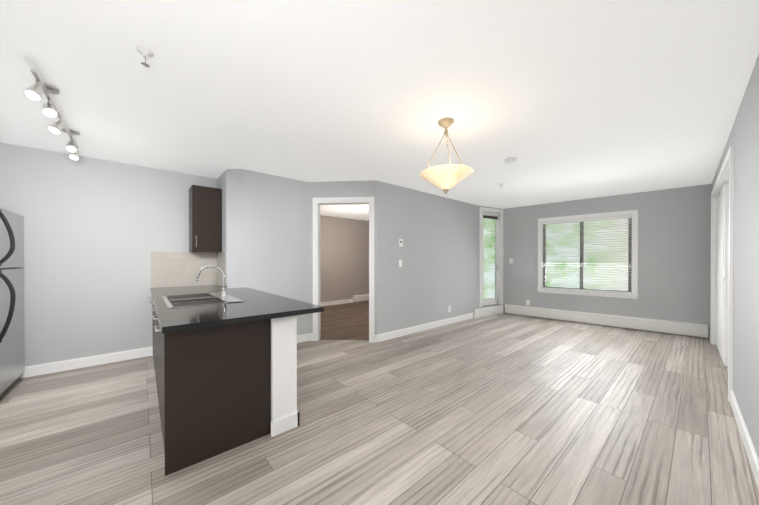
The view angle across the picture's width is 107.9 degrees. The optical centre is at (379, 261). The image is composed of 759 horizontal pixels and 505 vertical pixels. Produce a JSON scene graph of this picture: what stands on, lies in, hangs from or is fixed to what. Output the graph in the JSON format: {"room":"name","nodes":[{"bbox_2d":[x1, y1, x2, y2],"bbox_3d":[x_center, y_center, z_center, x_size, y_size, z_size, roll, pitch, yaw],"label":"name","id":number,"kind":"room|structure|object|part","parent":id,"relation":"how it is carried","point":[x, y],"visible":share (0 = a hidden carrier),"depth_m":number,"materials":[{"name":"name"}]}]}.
{"room":"kitchen","nodes":[
{"label":"kitchen","id":0,"kind":"room"},
{"bbox_2d":[0,142,216,365],"bbox_3d":[-3.370,0.005,3.219,2.577,2.400,0.120,0,0,-41],"label":"wall","id":1,"kind":"structure","parent":0,"point":[97,231],"depth_m":3.17,"materials":[{"name":"grey paint"}]},
{"bbox_2d":[20,346,152,377],"bbox_3d":[-3.281,1.149,3.212,2.457,0.112,0.014,0,0,-41],"label":"baseboard","id":2,"kind":"structure","parent":1,"relation":"attached to","point":[51,367],"depth_m":3.14,"materials":[{"name":"white wood"}]},
{"bbox_2d":[189,185,221,251],"bbox_3d":[-2.369,-0.557,3.764,0.337,0.860,0.351,0,0,-41],"label":"upper cabinet","id":3,"kind":"object","parent":1,"relation":"attached to","point":[205,219],"visible":1,"depth_m":3.66,"materials":[{"name":"black wood"}]},
{"bbox_2d":[217,170,226,283],"bbox_3d":[-2.165,0.002,3.886,0.120,2.400,0.682,0,0,-41],"label":"wall","id":4,"kind":"structure","parent":0,"point":[221,181],"depth_m":3.71,"materials":[{"name":"grey paint"}]},
{"bbox_2d":[226,169,241,287],"bbox_3d":[-1.879,0.003,3.641,0.209,2.400,0.120,0,0,4],"label":"wall","id":5,"kind":"structure","parent":0,"point":[233,228],"depth_m":3.58,"materials":[{"name":"grey paint"}]},
{"bbox_2d":[242,169,307,334],"bbox_3d":[-1.470,0.002,3.919,0.922,2.400,0.120,0,0,-41],"label":"wall","id":6,"kind":"structure","parent":0,"point":[275,234],"depth_m":3.86,"materials":[{"name":"grey paint"}]},
{"bbox_2d":[297,333,307,342],"bbox_3d":[-1.426,1.146,3.874,0.922,0.112,0.014,0,0,-41],"label":"baseboard","id":7,"kind":"structure","parent":6,"relation":"attached to","point":[302,338],"depth_m":4.11,"materials":[{"name":"white wood"}]},
{"bbox_2d":[308,180,376,341],"bbox_3d":[-0.555,0.001,4.196,1.047,2.400,0.120,0,0,4],"label":"wall","id":8,"kind":"structure","parent":0,"point":[324,189],"depth_m":4.14,"materials":[{"name":"grey paint"}]},
{"bbox_2d":[308,333,376,341],"bbox_3d":[-0.560,1.145,4.134,1.047,0.112,0.014,0,0,4],"label":"baseboard","id":9,"kind":"structure","parent":8,"relation":"attached to","point":[310,336],"depth_m":4.16,"materials":[{"name":"white wood"}]},
{"bbox_2d":[313,197,373,341],"bbox_3d":[-0.536,0.123,4.186,0.930,2.155,0.138,0,0,4],"label":"door frame","id":10,"kind":"structure","parent":8,"relation":"attached to","point":[317,202],"depth_m":4.14,"materials":[{"name":"white wood"}]},
{"bbox_2d":[320,215,368,301],"bbox_3d":[-1.833,-0.012,7.090,4.640,2.400,0.120,0,0,-41],"label":"wall","id":11,"kind":"structure","parent":0,"point":[344,249],"depth_m":7.72,"materials":[{"name":"brown paint"}]},
{"bbox_2d":[321,299,368,305],"bbox_3d":[-1.790,1.132,7.045,4.400,0.112,0.014,0,0,-41],"label":"baseboard","id":12,"kind":"structure","parent":11,"relation":"attached to","point":[336,302],"depth_m":7.58,"materials":[{"name":"white wood"}]},
{"bbox_2d":[353,294,368,301],"bbox_3d":[-0.435,1.072,8.153,0.824,0.193,0.069,0,0,-41],"label":"baseboard heater","id":13,"kind":"object","parent":11,"relation":"attached to","point":[362,297],"visible":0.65,"depth_m":8.03,"materials":[{"name":"white metal"}]},
{"bbox_2d":[0,301,758,504],"bbox_3d":[0.415,1.252,3.443,8.960,0.103,8.550,0,0,-41],"label":"floor","id":14,"kind":"structure","parent":0,"point":[505,409],"depth_m":1.99,"materials":[{"name":"grey laminate"}]},
{"bbox_2d":[0,208,24,397],"bbox_3d":[-3.549,0.379,2.288,0.789,1.660,0.760,0,0,-41],"label":"fridge","id":15,"kind":"object","parent":14,"relation":"on","point":[12,353],"visible":1,"depth_m":2.47,"materials":[{"name":"silver metal"}]},
{"bbox_2d":[149,295,152,334],"bbox_3d":[-2.326,0.790,3.303,0.590,0.830,0.448,0,0,-41],"label":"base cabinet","id":16,"kind":"object","parent":14,"relation":"on","point":[151,295],"depth_m":3.25,"materials":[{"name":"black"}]},
{"bbox_2d":[153,331,156,385],"bbox_3d":[-1.739,0.793,2.622,0.590,0.830,0.450,0,0,-41],"label":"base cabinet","id":17,"kind":"object","parent":14,"relation":"on","point":[154,332],"depth_m":2.58,"materials":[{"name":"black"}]},
{"bbox_2d":[153,311,156,330],"bbox_3d":[-1.445,0.794,2.281,0.590,0.830,0.450,0,0,-41],"label":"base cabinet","id":18,"kind":"object","parent":14,"relation":"on","point":[154,312],"depth_m":2.55,"materials":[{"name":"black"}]},
{"bbox_2d":[157,319,272,475],"bbox_3d":[-1.143,0.796,1.930,0.590,0.830,0.477,0,0,-41],"label":"base cabinet","id":19,"kind":"object","parent":14,"relation":"on","point":[225,361],"depth_m":1.72,"materials":[{"name":"black wood"}]},
{"bbox_2d":[150,287,296,334],"bbox_3d":[-1.752,0.358,2.734,0.752,0.039,2.721,0,0,-41],"label":"countertop","id":20,"kind":"structure","parent":19,"relation":"on","point":[170,319],"depth_m":1.87,"materials":[{"name":"black stone"}]},
{"bbox_3d":[-2.461,0.105,3.565,0.744,0.464,0.541,0,0,-41],"label":"backsplash panel","id":21,"kind":"part","parent":20,"relation":"part of","materials":[{"name":"tile"}]},
{"bbox_2d":[161,291,244,306],"bbox_3d":[-1.648,0.427,2.533,0.514,0.177,0.944,0,0,-41],"label":"sink","id":22,"kind":"object","parent":20,"relation":"in","point":[199,298],"depth_m":2.54,"materials":[{"name":"silver metal"}]},
{"bbox_2d":[197,263,228,294],"bbox_3d":[-1.566,0.189,2.591,0.242,0.300,0.160,0,0,-41],"label":"faucet","id":23,"kind":"object","parent":20,"relation":"on","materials":[{"name":"silver metal"}]},
{"bbox_2d":[229,287,323,314],"bbox_3d":[-1.228,0.360,2.716,0.405,0.035,2.009,0,0,-41],"label":"countertop","id":24,"kind":"structure","parent":19,"relation":"on","point":[244,292],"depth_m":2.48,"materials":[{"name":"black stone"}]},
{"bbox_2d":[0,0,758,220],"bbox_3d":[-0.090,-1.259,4.019,8.960,0.120,10.100,0,0,-41],"label":"ceiling","id":25,"kind":"structure","parent":0,"point":[564,100],"depth_m":1.89,"materials":[{"name":"white paint"}]},
{"bbox_2d":[24,68,79,159],"bbox_3d":[-2.538,-1.087,2.203,0.111,0.204,1.500,0,0,-41],"label":"track spotlight","id":26,"kind":"object","parent":25,"relation":"attached to","point":[37,90],"visible":1,"depth_m":1.89,"materials":[{"name":"silver metal"}]},
{"bbox_2d":[136,46,153,66],"bbox_3d":[-1.323,-1.148,1.562,0.078,0.077,0.080,0,0,-41],"label":"sprinkler","id":27,"kind":"object","parent":25,"relation":"attached to","point":[145,52],"visible":1,"depth_m":1.55,"materials":[{"name":"white plastic"}]},
{"bbox_2d":[420,118,473,193],"bbox_3d":[0.567,-0.880,2.355,0.448,0.618,0.448,0,0,-41],"label":"pendant light","id":28,"kind":"object","parent":25,"relation":"hanging from","point":[445,178],"visible":1,"depth_m":2.27,"materials":[{"name":"beige glass"}]},
{"bbox_3d":[0.602,-0.961,2.340,0.364,0.456,0.349,0,0,-41],"label":"frame","id":29,"kind":"part","parent":28,"relation":"part of","materials":[{"name":"beige"}]},
{"bbox_3d":[0.567,-0.679,2.356,0.448,0.148,0.448,0,0,-41],"label":"lamp shade","id":30,"kind":"part","parent":28,"relation":"part of","materials":[{"name":"beige glass"}]},
{"bbox_2d":[505,157,516,163],"bbox_3d":[1.536,-1.177,3.229,0.130,0.034,0.130,0,0,-41],"label":"smoke detector","id":31,"kind":"object","parent":25,"relation":"attached to","point":[510,160],"visible":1,"depth_m":3.19,"materials":[{"name":"white plastic"}]},
{"bbox_2d":[377,180,478,334],"bbox_3d":[1.019,-0.003,5.086,2.893,2.400,0.120,0,0,-41],"label":"wall","id":32,"kind":"structure","parent":0,"point":[434,277],"depth_m":4.78,"materials":[{"name":"grey paint"}]},
{"bbox_2d":[398,239,402,246],"bbox_3d":[0.339,-0.294,4.405,0.085,0.120,0.022,0,0,-41],"label":"thermostat","id":33,"kind":"object","parent":32,"relation":"attached to","point":[400,242],"visible":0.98,"depth_m":4.39,"materials":[{"name":"white plastic"}]},
{"bbox_2d":[377,313,472,341],"bbox_3d":[1.063,1.141,5.041,2.893,0.112,0.014,0,0,-41],"label":"baseboard","id":34,"kind":"structure","parent":32,"relation":"attached to","point":[405,331],"depth_m":4.73,"materials":[{"name":"white wood"}]},
{"bbox_2d":[479,206,502,307],"bbox_3d":[2.519,-0.009,6.246,0.889,2.400,0.120,0,0,-28],"label":"wall","id":35,"kind":"structure","parent":0,"point":[483,306],"depth_m":6.19,"materials":[{"name":"grey paint"}]},
{"bbox_2d":[472,305,503,317],"bbox_3d":[2.385,1.101,6.045,0.968,0.193,0.064,0,0,-31],"label":"baseboard heater","id":36,"kind":"object","parent":35,"relation":"attached to","point":[486,311],"visible":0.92,"depth_m":6.00,"materials":[{"name":"white metal"}]},
{"bbox_2d":[482,212,498,305],"bbox_3d":[2.478,-0.058,6.196,0.585,2.066,0.080,0,0,-28],"label":"door leaf","id":37,"kind":"structure","parent":35,"relation":"in","point":[490,216],"depth_m":6.24,"materials":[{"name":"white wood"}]},
{"bbox_2d":[479,207,503,306],"bbox_3d":[2.470,-0.093,6.210,0.759,2.170,0.138,0,0,-28],"label":"door frame","id":38,"kind":"structure","parent":35,"relation":"attached to","point":[500,212],"depth_m":6.28,"materials":[{"name":"white wood"}]},
{"bbox_2d":[503,184,711,338],"bbox_3d":[4.023,-0.004,5.354,3.335,2.400,0.120,0,0,42],"label":"wall","id":39,"kind":"structure","parent":0,"point":[674,254],"depth_m":4.73,"materials":[{"name":"grey paint"}]},
{"bbox_2d":[537,210,637,298],"bbox_3d":[3.966,-0.124,5.374,1.564,1.556,0.168,0,0,42],"label":"living room window","id":40,"kind":"structure","parent":39,"relation":"in","point":[631,216],"depth_m":5.29,"materials":[{"name":"white plastic"}]},
{"bbox_2d":[505,304,707,337],"bbox_3d":[3.971,1.079,5.279,2.989,0.203,0.069,0,0,42],"label":"baseboard heater","id":41,"kind":"object","parent":39,"relation":"attached to","point":[683,328],"visible":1,"depth_m":4.98,"materials":[{"name":"white metal"}]},
{"bbox_2d":[712,54,758,458],"bbox_3d":[3.091,0.009,2.341,5.863,2.400,0.269,0,0,-41],"label":"wall","id":42,"kind":"structure","parent":0,"point":[743,138],"depth_m":1.84,"materials":[{"name":"grey paint"}]},
{"bbox_2d":[710,145,733,401],"bbox_3d":[3.971,0.105,3.168,2.506,2.200,0.182,0,0,-41],"label":"trim","id":43,"kind":"structure","parent":42,"relation":"attached to","point":[726,173],"depth_m":2.51,"materials":[{"name":"white wood"}]},
{"bbox_2d":[716,182,728,365],"bbox_3d":[3.987,0.144,3.152,2.331,2.098,0.126,0,0,-41],"label":"closet door","id":44,"kind":"structure","parent":42,"relation":"in","point":[722,283],"depth_m":3.28,"materials":[{"name":"white wood"}]},
{"bbox_2d":[709,332,758,490],"bbox_3d":[3.001,1.153,2.356,5.740,0.112,0.160,0,0,-41],"label":"baseboard","id":45,"kind":"structure","parent":42,"relation":"attached to","point":[752,456],"depth_m":1.77,"materials":[{"name":"white wood"}]},
{"label":"outside","id":46,"kind":"structure","parent":0,"visible":0},
{"bbox_2d":[483,218,627,298],"bbox_3d":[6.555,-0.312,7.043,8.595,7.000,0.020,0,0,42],"label":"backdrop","id":47,"kind":"structure","parent":46,"point":[491,278],"depth_m":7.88,"materials":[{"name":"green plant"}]}
]}

